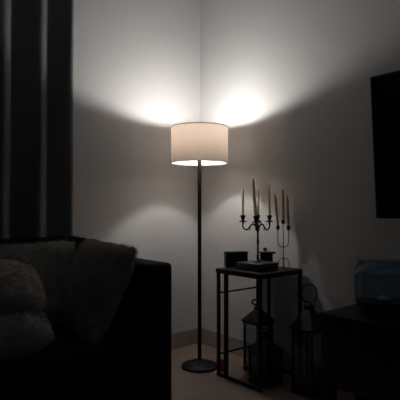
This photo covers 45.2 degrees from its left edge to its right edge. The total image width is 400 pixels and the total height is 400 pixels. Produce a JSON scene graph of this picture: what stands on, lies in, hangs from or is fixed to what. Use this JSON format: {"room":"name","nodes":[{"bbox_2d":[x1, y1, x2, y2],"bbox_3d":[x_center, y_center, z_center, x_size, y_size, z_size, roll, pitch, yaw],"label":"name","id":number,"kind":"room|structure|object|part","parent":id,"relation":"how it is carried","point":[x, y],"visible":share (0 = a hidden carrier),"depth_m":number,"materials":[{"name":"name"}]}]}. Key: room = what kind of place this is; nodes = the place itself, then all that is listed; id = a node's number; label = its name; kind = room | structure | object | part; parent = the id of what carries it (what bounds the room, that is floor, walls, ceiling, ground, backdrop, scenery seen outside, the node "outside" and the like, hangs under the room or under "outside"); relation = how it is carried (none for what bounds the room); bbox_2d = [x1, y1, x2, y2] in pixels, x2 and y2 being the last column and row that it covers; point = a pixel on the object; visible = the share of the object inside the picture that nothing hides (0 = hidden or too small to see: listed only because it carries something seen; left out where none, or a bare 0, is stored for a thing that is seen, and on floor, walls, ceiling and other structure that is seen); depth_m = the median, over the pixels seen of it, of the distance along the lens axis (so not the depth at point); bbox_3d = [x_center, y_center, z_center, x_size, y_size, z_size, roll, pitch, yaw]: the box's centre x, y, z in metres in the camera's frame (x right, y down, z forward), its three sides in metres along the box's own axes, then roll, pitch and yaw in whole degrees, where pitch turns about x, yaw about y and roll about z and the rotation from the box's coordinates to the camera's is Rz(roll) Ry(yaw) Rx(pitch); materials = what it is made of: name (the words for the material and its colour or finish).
{"room":"living room","nodes":[
{"label":"living room","id":0,"kind":"room"},
{"bbox_2d":[73,0,199,332],"bbox_3d":[-2.029,-0.314,2.153,5.400,2.800,0.100,1,-1,-40],"label":"wall","id":1,"kind":"structure","parent":0,"point":[136,63],"depth_m":3.43,"materials":[{"name":"white paint"}]},
{"bbox_2d":[0,0,73,239],"bbox_3d":[-1.397,-0.277,2.527,1.750,2.708,0.134,1,-1,-40],"label":"curtain","id":2,"kind":"object","parent":1,"relation":"hanging from","point":[37,36],"visible":0.65,"depth_m":2.83,"materials":[{"name":"black fabric"}]},
{"bbox_2d":[172,328,197,348],"bbox_3d":[-1.998,1.026,2.084,5.188,0.117,0.012,1,-1,-40],"label":"baseboard","id":3,"kind":"structure","parent":1,"relation":"attached to","point":[187,337],"depth_m":3.64,"materials":[{"name":"wood"}]},
{"bbox_2d":[171,343,354,399],"bbox_3d":[-0.525,1.106,0.324,5.400,0.100,4.800,1,-1,-40],"label":"floor","id":4,"kind":"structure","parent":0,"point":[185,385],"depth_m":2.87,"materials":[{"name":"beige tile"}]},
{"bbox_2d":[0,258,171,399],"bbox_3d":[-1.251,0.667,1.962,2.272,0.832,0.765,1,-1,-40],"label":"sofa","id":5,"kind":"object","parent":4,"relation":"on","point":[133,361],"visible":0.66,"depth_m":2.25,"materials":[{"name":"black fabric"}]},
{"bbox_2d":[0,309,54,360],"bbox_3d":[-0.885,0.564,2.070,0.440,0.265,0.398,1,-1,-34],"label":"cushion","id":6,"kind":"object","parent":5,"relation":"on","point":[24,333],"visible":0.72,"depth_m":1.98,"materials":[{"name":"grey fabric"}]},
{"bbox_2d":[0,259,46,314],"bbox_3d":[-0.910,0.389,2.119,0.427,0.256,0.353,1,-1,-33],"label":"cushion","id":7,"kind":"object","parent":6,"relation":"on","point":[21,288],"visible":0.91,"depth_m":2.07,"materials":[{"name":"grey fabric"}]},
{"bbox_2d":[0,240,76,326],"bbox_3d":[-0.881,0.436,2.420,0.617,0.454,0.262,1,-1,-40],"label":"cushion","id":8,"kind":"object","parent":5,"relation":"on","point":[52,262],"visible":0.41,"depth_m":2.44,"materials":[{"name":"grey fabric"}]},
{"bbox_2d":[0,234,88,251],"bbox_3d":[-1.120,0.298,2.467,1.188,0.221,0.259,1,-1,-40],"label":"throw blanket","id":9,"kind":"object","parent":5,"relation":"on","point":[78,240],"visible":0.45,"depth_m":2.62,"materials":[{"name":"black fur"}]},
{"bbox_2d":[0,326,145,399],"bbox_3d":[-0.817,0.736,2.213,0.986,0.158,0.586,1,-1,-40],"label":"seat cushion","id":10,"kind":"object","parent":5,"relation":"on","point":[69,364],"depth_m":2.10,"materials":[{"name":"black fabric"}]},
{"bbox_3d":[-1.202,0.902,1.900,1.978,0.180,0.573,1,-1,-40],"label":"seat","id":11,"kind":"part","parent":5,"relation":"part of","materials":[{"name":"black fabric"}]},
{"bbox_2d":[56,238,136,342],"bbox_3d":[-0.556,0.443,2.465,0.349,0.484,0.559,1,-1,-40],"label":"cushion","id":12,"kind":"object","parent":5,"relation":"on","point":[100,273],"visible":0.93,"depth_m":2.32,"materials":[{"name":"grey fabric"}]},
{"bbox_3d":[-0.434,0.671,2.643,0.145,0.707,0.765,1,-1,-40],"label":"arm","id":13,"kind":"part","parent":5,"relation":"part of","materials":[{"name":"black fabric"}]},
{"bbox_2d":[171,122,227,372],"bbox_3d":[-0.003,0.309,3.184,0.383,1.588,0.384,1,-1,-40],"label":"floor lamp","id":14,"kind":"object","parent":4,"relation":"on","point":[199,144],"visible":1,"depth_m":3.07,"materials":[{"name":"beige fabric"}]},
{"bbox_3d":[-0.003,-0.364,3.195,0.378,0.236,0.378,1,-1,-40],"label":"lamp shade","id":15,"kind":"part","parent":14,"relation":"part of","materials":[{"name":"fabric"}]},
{"bbox_2d":[221,359,223,370],"bbox_3d":[0.142,1.072,3.111,0.062,0.060,0.062,1,-1,-40],"label":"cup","id":16,"kind":"object","parent":4,"relation":"on","point":[222,360],"visible":0.28,"depth_m":3.08,"materials":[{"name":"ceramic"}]},
{"bbox_2d":[241,299,275,373],"bbox_3d":[0.376,0.872,3.095,0.158,0.459,0.158,1,-1,-40],"label":"lantern","id":17,"kind":"object","parent":4,"relation":"on","point":[251,318],"visible":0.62,"depth_m":3.08,"materials":[{"name":"black metal"}]},
{"bbox_3d":[0.289,0.929,3.102,0.012,0.272,0.012,1,-1,-40],"label":"post","id":18,"kind":"part","parent":17,"relation":"part of","materials":[{"name":"black metal"}]},
{"bbox_3d":[0.368,0.928,3.007,0.012,0.272,0.012,1,-1,-40],"label":"post","id":19,"kind":"part","parent":17,"relation":"part of","materials":[{"name":"black metal"}]},
{"bbox_3d":[0.463,0.929,3.086,0.012,0.272,0.012,1,-1,-40],"label":"post","id":20,"kind":"part","parent":17,"relation":"part of","materials":[{"name":"black metal"}]},
{"bbox_2d":[216,266,302,392],"bbox_3d":[0.368,0.764,2.992,0.384,0.672,0.380,1,-1,-40],"label":"side table","id":21,"kind":"object","parent":4,"relation":"on","point":[282,271],"visible":0.77,"depth_m":2.96,"materials":[{"name":"black metal"}]},
{"bbox_3d":[0.117,0.780,3.014,0.018,0.641,0.018,1,-1,-40],"label":"leg","id":22,"kind":"part","parent":21,"relation":"part of","materials":[{"name":"black metal"}]},
{"bbox_2d":[224,251,247,266],"bbox_3d":[0.232,0.382,3.108,0.148,0.096,0.060,0,-1,-12],"label":"storage box","id":23,"kind":"object","parent":21,"relation":"on","point":[230,257],"visible":0.9,"depth_m":3.08,"materials":[{"name":"black"}]},
{"bbox_3d":[0.232,0.341,3.109,0.148,0.015,0.060,0,-1,-12],"label":"lid","id":24,"kind":"part","parent":23,"relation":"part of","materials":[{"name":"black"}]},
{"bbox_3d":[0.254,0.968,3.125,0.340,0.010,0.009,1,-1,-40],"label":"rail","id":25,"kind":"part","parent":21,"relation":"part of","materials":[{"name":"black metal"}]},
{"bbox_3d":[0.230,1.088,2.872,0.014,0.020,0.336,1,-1,-40],"label":"rail","id":26,"kind":"part","parent":21,"relation":"part of","materials":[{"name":"black metal"}]},
{"bbox_3d":[0.254,0.586,3.132,0.340,0.010,0.009,1,-1,-40],"label":"rail","id":27,"kind":"part","parent":21,"relation":"part of","materials":[{"name":"black metal"}]},
{"bbox_3d":[0.392,0.784,3.243,0.018,0.641,0.018,1,-1,-40],"label":"leg","id":28,"kind":"part","parent":21,"relation":"part of","materials":[{"name":"black metal"}]},
{"bbox_2d":[236,260,278,271],"bbox_3d":[0.352,0.404,2.948,0.186,0.044,0.186,1,-1,-40],"label":"box","id":29,"kind":"object","parent":21,"relation":"on","point":[253,266],"visible":0.94,"depth_m":2.89,"materials":[{"name":"grey paint"}]},
{"bbox_2d":[239,215,272,261],"bbox_3d":[0.350,0.238,2.973,0.177,0.288,0.158,1,-1,-40],"label":"candelabrum","id":30,"kind":"object","parent":29,"relation":"on","point":[256,221],"visible":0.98,"depth_m":2.96,"materials":[{"name":"grey metal"}]},
{"bbox_2d":[241,189,243,214],"bbox_3d":[0.266,0.016,2.978,0.017,0.190,0.017,1,-1,-40],"label":"taper candle","id":31,"kind":"object","parent":30,"relation":"on","point":[242,200],"visible":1,"depth_m":2.97,"materials":[{"name":"wax"}]},
{"bbox_2d":[239,215,246,223],"bbox_3d":[0.266,0.121,2.976,0.049,0.053,0.049,1,-1,-40],"label":"candle cup","id":32,"kind":"object","parent":30,"relation":"on","point":[242,216],"depth_m":2.97,"materials":[{"name":"grey metal"}]},
{"bbox_2d":[252,179,256,215],"bbox_3d":[0.330,-0.012,2.894,0.034,0.249,0.021,0,-1,-5],"label":"taper candle","id":33,"kind":"object","parent":30,"relation":"on","point":[253,181],"visible":1,"depth_m":2.89,"materials":[{"name":"wax"}]},
{"bbox_2d":[252,216,259,224],"bbox_3d":[0.336,0.122,2.892,0.049,0.053,0.049,1,-1,-40],"label":"candle cup","id":34,"kind":"object","parent":30,"relation":"on","point":[255,221],"depth_m":2.88,"materials":[{"name":"grey metal"}]},
{"bbox_2d":[256,191,258,214],"bbox_3d":[0.367,0.022,3.054,0.018,0.181,0.018,1,-1,-40],"label":"taper candle","id":35,"kind":"object","parent":30,"relation":"on","point":[257,201],"visible":0.79,"depth_m":3.05,"materials":[{"name":"wax"}]},
{"bbox_2d":[268,183,270,214],"bbox_3d":[0.430,0.003,2.980,0.019,0.215,0.019,1,-1,-40],"label":"taper candle","id":36,"kind":"object","parent":30,"relation":"on","point":[269,204],"visible":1,"depth_m":2.97,"materials":[{"name":"wax"}]},
{"bbox_2d":[266,215,272,223],"bbox_3d":[0.431,0.121,2.978,0.049,0.053,0.049,1,-1,-40],"label":"candle cup","id":37,"kind":"object","parent":30,"relation":"on","point":[269,217],"depth_m":2.97,"materials":[{"name":"grey metal"}]},
{"bbox_3d":[0.352,0.389,2.948,0.186,0.014,0.186,1,-1,-40],"label":"lid","id":38,"kind":"part","parent":29,"relation":"part of","materials":[{"name":"grey paint"}]},
{"bbox_3d":[0.343,0.775,2.742,0.018,0.641,0.018,1,-1,-40],"label":"leg","id":39,"kind":"part","parent":21,"relation":"part of","materials":[{"name":"black metal"}]},
{"bbox_2d":[259,247,275,261],"bbox_3d":[0.431,0.367,3.078,0.100,0.124,0.068,0,-1,0],"label":"trinket box","id":40,"kind":"object","parent":21,"relation":"on","point":[265,255],"visible":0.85,"depth_m":3.05,"materials":[{"name":"black"}]},
{"bbox_3d":[0.431,0.337,3.079,0.100,0.010,0.068,0,-1,0],"label":"lid","id":41,"kind":"part","parent":40,"relation":"part of","materials":[{"name":"black"}]},
{"bbox_3d":[0.505,1.092,3.102,0.014,0.020,0.336,1,-1,-40],"label":"rail","id":42,"kind":"part","parent":21,"relation":"part of","materials":[{"name":"black metal"}]},
{"bbox_2d":[276,220,289,266],"bbox_3d":[0.526,0.276,3.040,0.074,0.301,0.066,1,-1,-40],"label":"candelabrum","id":43,"kind":"object","parent":21,"relation":"on","point":[282,221],"visible":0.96,"depth_m":3.04,"materials":[{"name":"grey metal"}]},
{"bbox_2d":[274,195,278,225],"bbox_3d":[0.485,0.069,3.043,0.035,0.216,0.019,0,-1,-4],"label":"taper candle","id":44,"kind":"object","parent":43,"relation":"on","point":[275,199],"visible":1,"depth_m":3.04,"materials":[{"name":"brown wax"}]},
{"bbox_2d":[281,189,284,219],"bbox_3d":[0.526,0.034,3.044,0.021,0.210,0.021,1,-1,-40],"label":"taper candle","id":45,"kind":"object","parent":43,"relation":"on","point":[282,192],"visible":1,"depth_m":3.04,"materials":[{"name":"brown wax"}]},
{"bbox_3d":[0.526,0.246,3.040,0.072,0.110,0.005,0,-1,0],"label":"shaped arm","id":46,"kind":"part","parent":43,"relation":"part of","materials":[{"name":"grey metal"}]},
{"bbox_3d":[0.527,0.260,3.040,0.008,0.214,0.005,0,-1,0],"label":"stem","id":47,"kind":"part","parent":43,"relation":"part of","materials":[{"name":"grey metal"}]},
{"bbox_2d":[286,196,289,225],"bbox_3d":[0.557,0.073,3.043,0.024,0.210,0.018,0,-1,-10],"label":"taper candle","id":48,"kind":"object","parent":43,"relation":"in","point":[287,202],"visible":1,"depth_m":3.04,"materials":[{"name":"brown wax"}]},
{"bbox_3d":[0.618,0.779,2.971,0.018,0.641,0.018,1,-1,-40],"label":"leg","id":49,"kind":"part","parent":21,"relation":"part of","materials":[{"name":"black metal"}]},
{"bbox_2d":[246,327,284,388],"bbox_3d":[0.392,0.933,2.879,0.162,0.330,0.162,1,-1,-40],"label":"lantern","id":50,"kind":"object","parent":4,"relation":"on","point":[270,348],"visible":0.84,"depth_m":2.85,"materials":[{"name":"black metal"}]},
{"bbox_3d":[0.302,0.989,2.886,0.012,0.145,0.012,1,-1,-40],"label":"post","id":51,"kind":"part","parent":50,"relation":"part of","materials":[{"name":"black metal"}]},
{"bbox_3d":[0.384,0.988,2.788,0.012,0.145,0.012,1,-1,-40],"label":"post","id":52,"kind":"part","parent":50,"relation":"part of","materials":[{"name":"black metal"}]},
{"bbox_3d":[0.482,0.989,2.870,0.012,0.145,0.012,1,-1,-40],"label":"post","id":53,"kind":"part","parent":50,"relation":"part of","materials":[{"name":"black metal"}]},
{"bbox_2d":[289,283,320,399],"bbox_3d":[0.622,0.785,2.731,0.164,0.622,0.164,1,-1,-40],"label":"lantern","id":54,"kind":"object","parent":4,"relation":"on","point":[308,322],"visible":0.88,"depth_m":2.71,"materials":[{"name":"black metal"}]},
{"bbox_3d":[0.530,0.900,2.738,0.012,0.319,0.012,1,-1,-40],"label":"post","id":55,"kind":"part","parent":54,"relation":"part of","materials":[{"name":"black metal"}]},
{"bbox_3d":[0.630,0.901,2.821,0.012,0.319,0.012,1,-1,-40],"label":"post","id":56,"kind":"part","parent":54,"relation":"part of","materials":[{"name":"black metal"}]},
{"bbox_3d":[0.622,0.534,2.736,0.095,0.119,0.009,0,-1,0],"label":"handle","id":57,"kind":"part","parent":54,"relation":"part of","materials":[{"name":"black metal"}]},
{"bbox_3d":[0.614,0.898,2.638,0.012,0.319,0.012,1,-1,-40],"label":"post","id":58,"kind":"part","parent":54,"relation":"part of","materials":[{"name":"black metal"}]},
{"bbox_2d":[319,304,399,399],"bbox_3d":[1.269,0.822,1.918,0.377,0.520,1.645,1,-1,-40],"label":"media console","id":59,"kind":"object","parent":4,"relation":"on","point":[361,355],"visible":0.91,"depth_m":2.27,"materials":[{"name":"black wood"}]},
{"bbox_3d":[0.653,1.009,2.427,0.056,0.164,0.056,1,-1,-40],"label":"leg","id":60,"kind":"part","parent":59,"relation":"part of","materials":[{"name":"black wood"}]},
{"bbox_3d":[0.887,1.012,2.622,0.056,0.164,0.056,1,-1,-40],"label":"leg","id":61,"kind":"part","parent":59,"relation":"part of","materials":[{"name":"black wood"}]},
{"bbox_2d":[354,259,399,318],"bbox_3d":[0.905,0.426,2.362,0.264,0.286,0.190,0,-1,0],"label":"glass canister","id":62,"kind":"object","parent":59,"relation":"on","point":[382,307],"visible":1,"depth_m":2.29,"materials":[{"name":"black glass"}]},
{"bbox_3d":[0.905,0.395,2.363,0.264,0.199,0.190,0,-1,0],"label":"glass","id":63,"kind":"part","parent":62,"relation":"part of","materials":[{"name":"blue glass"}]},
{"bbox_2d":[200,0,399,363],"bbox_3d":[1.511,-0.316,2.044,0.100,2.800,4.600,1,-1,-40],"label":"wall","id":64,"kind":"structure","parent":0,"point":[289,80],"depth_m":3.04,"materials":[{"name":"white paint"}]},
{"bbox_2d":[201,328,371,399],"bbox_3d":[1.468,1.025,1.986,0.012,0.117,4.600,1,-1,-40],"label":"baseboard","id":65,"kind":"structure","parent":64,"relation":"attached to","point":[208,337],"depth_m":3.23,"materials":[{"name":"wood"}]},
{"bbox_2d":[370,70,399,218],"bbox_3d":[1.363,-0.281,2.023,0.149,0.738,1.330,1,-1,-40],"label":"television","id":66,"kind":"object","parent":64,"relation":"attached to","point":[385,88],"visible":1,"depth_m":2.44,"materials":[{"name":"black"}]}
]}

